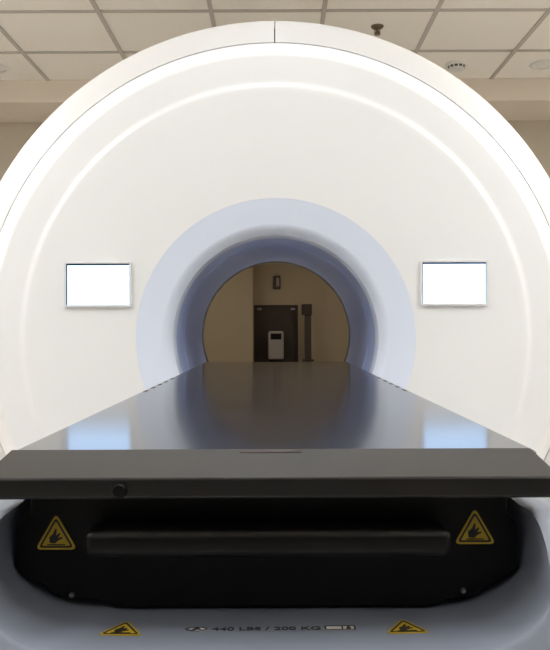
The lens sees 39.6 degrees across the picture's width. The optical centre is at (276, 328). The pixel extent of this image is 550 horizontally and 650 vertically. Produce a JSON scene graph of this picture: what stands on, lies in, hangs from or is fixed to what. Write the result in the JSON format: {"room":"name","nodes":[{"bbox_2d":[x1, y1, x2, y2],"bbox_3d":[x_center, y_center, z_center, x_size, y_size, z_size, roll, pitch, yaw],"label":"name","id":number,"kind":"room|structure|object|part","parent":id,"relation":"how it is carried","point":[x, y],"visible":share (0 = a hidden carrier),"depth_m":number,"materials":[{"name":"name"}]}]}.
{"room":"radiology room","nodes":[
{"label":"radiology room","id":0,"kind":"room"},
{"bbox_2d":[204,267,253,361],"bbox_3d":[-1.872,-0.668,23.649,2.261,3.750,0.699,0,0,0],"label":"wall","id":1,"kind":"structure","parent":0,"point":[228,327],"depth_m":23.30,"materials":[{"name":"paint"}]},
{"bbox_2d":[0,0,549,80],"bbox_3d":[-0.007,-1.776,1.295,6.400,0.108,9.190,0,0,0],"label":"ceiling","id":2,"kind":"structure","parent":0,"point":[47,40],"depth_m":4.36,"materials":[{"name":"tile"}]},
{"bbox_2d":[0,64,10,73],"bbox_3d":[-1.852,-1.715,5.029,0.184,0.015,0.184,0,0,0],"label":"recessed light","id":3,"kind":"object","parent":2,"relation":"in","point":[3,68],"visible":1,"depth_m":5.03,"materials":[{"name":"white plastic"}]},
{"bbox_2d":[371,24,383,35],"bbox_3d":[0.574,-1.708,4.364,0.072,0.049,0.072,0,0,0],"label":"sprinkler","id":4,"kind":"object","parent":2,"relation":"attached to","point":[377,27],"visible":1,"depth_m":4.35,"materials":[{"name":"metal"}]},
{"bbox_2d":[445,60,467,72],"bbox_3d":[1.174,-1.710,4.990,0.150,0.048,0.150,0,0,0],"label":"smoke detector","id":5,"kind":"object","parent":2,"relation":"attached to","point":[455,66],"visible":1,"depth_m":4.95,"materials":[{"name":"grey plastic"}]},
{"bbox_2d":[529,59,549,69],"bbox_3d":[1.750,-1.729,5.000,0.184,0.015,0.184,0,0,0],"label":"recessed light","id":6,"kind":"object","parent":2,"relation":"in","point":[544,64],"visible":1,"depth_m":4.99,"materials":[{"name":"white plastic"}]},
{"bbox_2d":[0,120,549,180],"bbox_3d":[-0.001,-0.265,5.850,6.200,2.930,0.120,0,0,0],"label":"wall","id":7,"kind":"structure","parent":0,"point":[535,133],"depth_m":5.79,"materials":[{"name":"paint"}]},
{"bbox_2d":[0,78,549,122],"bbox_3d":[-0.006,-1.653,5.535,6.200,0.155,0.510,0,0,0],"label":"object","id":8,"kind":"structure","parent":7,"relation":"attached to","point":[515,99],"depth_m":5.28,"materials":[{"name":"paint"}]},
{"bbox_2d":[253,263,348,361],"bbox_3d":[-0.003,-0.675,24.075,6.000,3.750,0.150,0,0,0],"label":"wall","id":9,"kind":"structure","parent":0,"point":[299,286],"depth_m":24.00,"materials":[{"name":"paint"}]},
{"bbox_2d":[254,305,297,361],"bbox_3d":[-0.031,0.223,24.075,1.384,1.955,0.130,0,0,0],"label":"door","id":10,"kind":"structure","parent":9,"relation":"in","point":[267,318],"depth_m":24.06,"materials":[{"name":"brown wood"}]},
{"bbox_2d":[273,274,279,288],"bbox_3d":[-0.009,-1.498,23.935,0.233,0.479,0.130,0,0,0],"label":"fire alarm","id":11,"kind":"object","parent":9,"relation":"attached to","point":[276,278],"visible":1,"depth_m":23.90,"materials":[{"name":"plastic"}]},
{"bbox_3d":[0.005,1.250,1.245,6.400,0.100,9.090,0,0,0],"label":"floor","id":12,"kind":"structure","parent":0,"visible":0},
{"bbox_2d":[0,21,549,498],"bbox_3d":[-0.004,0.065,2.977,2.200,2.271,1.053,0,0,0],"label":"gantry","id":13,"kind":"object","parent":12,"relation":"on","point":[197,160],"visible":0.6,"depth_m":2.46,"materials":[{"name":"white plastic"}]},
{"bbox_3d":[-0.577,-0.144,2.456,0.218,0.147,0.012,0,0,0],"label":"display frame","id":14,"kind":"part","parent":13,"relation":"part of","materials":[{"name":"white plastic"}]},
{"bbox_3d":[0.570,-0.148,2.456,0.220,0.147,0.012,0,0,0],"label":"display frame","id":15,"kind":"part","parent":13,"relation":"part of","materials":[{"name":"white plastic"}]},
{"bbox_2d":[0,362,549,649],"bbox_3d":[-0.007,0.661,1.715,0.628,1.078,2.260,0,0,0],"label":"couch","id":16,"kind":"object","parent":12,"relation":"on","point":[214,505],"visible":1,"depth_m":0.73,"materials":[{"name":"plastic"}]},
{"bbox_3d":[-0.010,0.212,0.751,0.479,0.107,0.047,0,0,0],"label":"panel","id":17,"kind":"part","parent":16,"relation":"part of","materials":[{"name":"black plastic"}]},
{"bbox_3d":[0.005,1.250,14.945,6.000,0.100,18.310,0,0,0],"label":"floor","id":18,"kind":"structure","parent":0,"visible":0},
{"bbox_2d":[268,331,283,361],"bbox_3d":[-0.031,0.631,23.614,0.485,1.139,0.452,0,0,0],"label":"waste bin","id":19,"kind":"object","parent":18,"relation":"on","point":[275,338],"visible":0.88,"depth_m":23.40,"materials":[{"name":"white plastic"}]},
{"bbox_2d":[301,304,313,361],"bbox_3d":[0.957,0.214,23.600,0.440,1.964,0.400,0,0,0],"label":"stand","id":20,"kind":"object","parent":18,"relation":"on","point":[306,308],"visible":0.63,"depth_m":23.50,"materials":[{"name":"black metal"}]}
]}

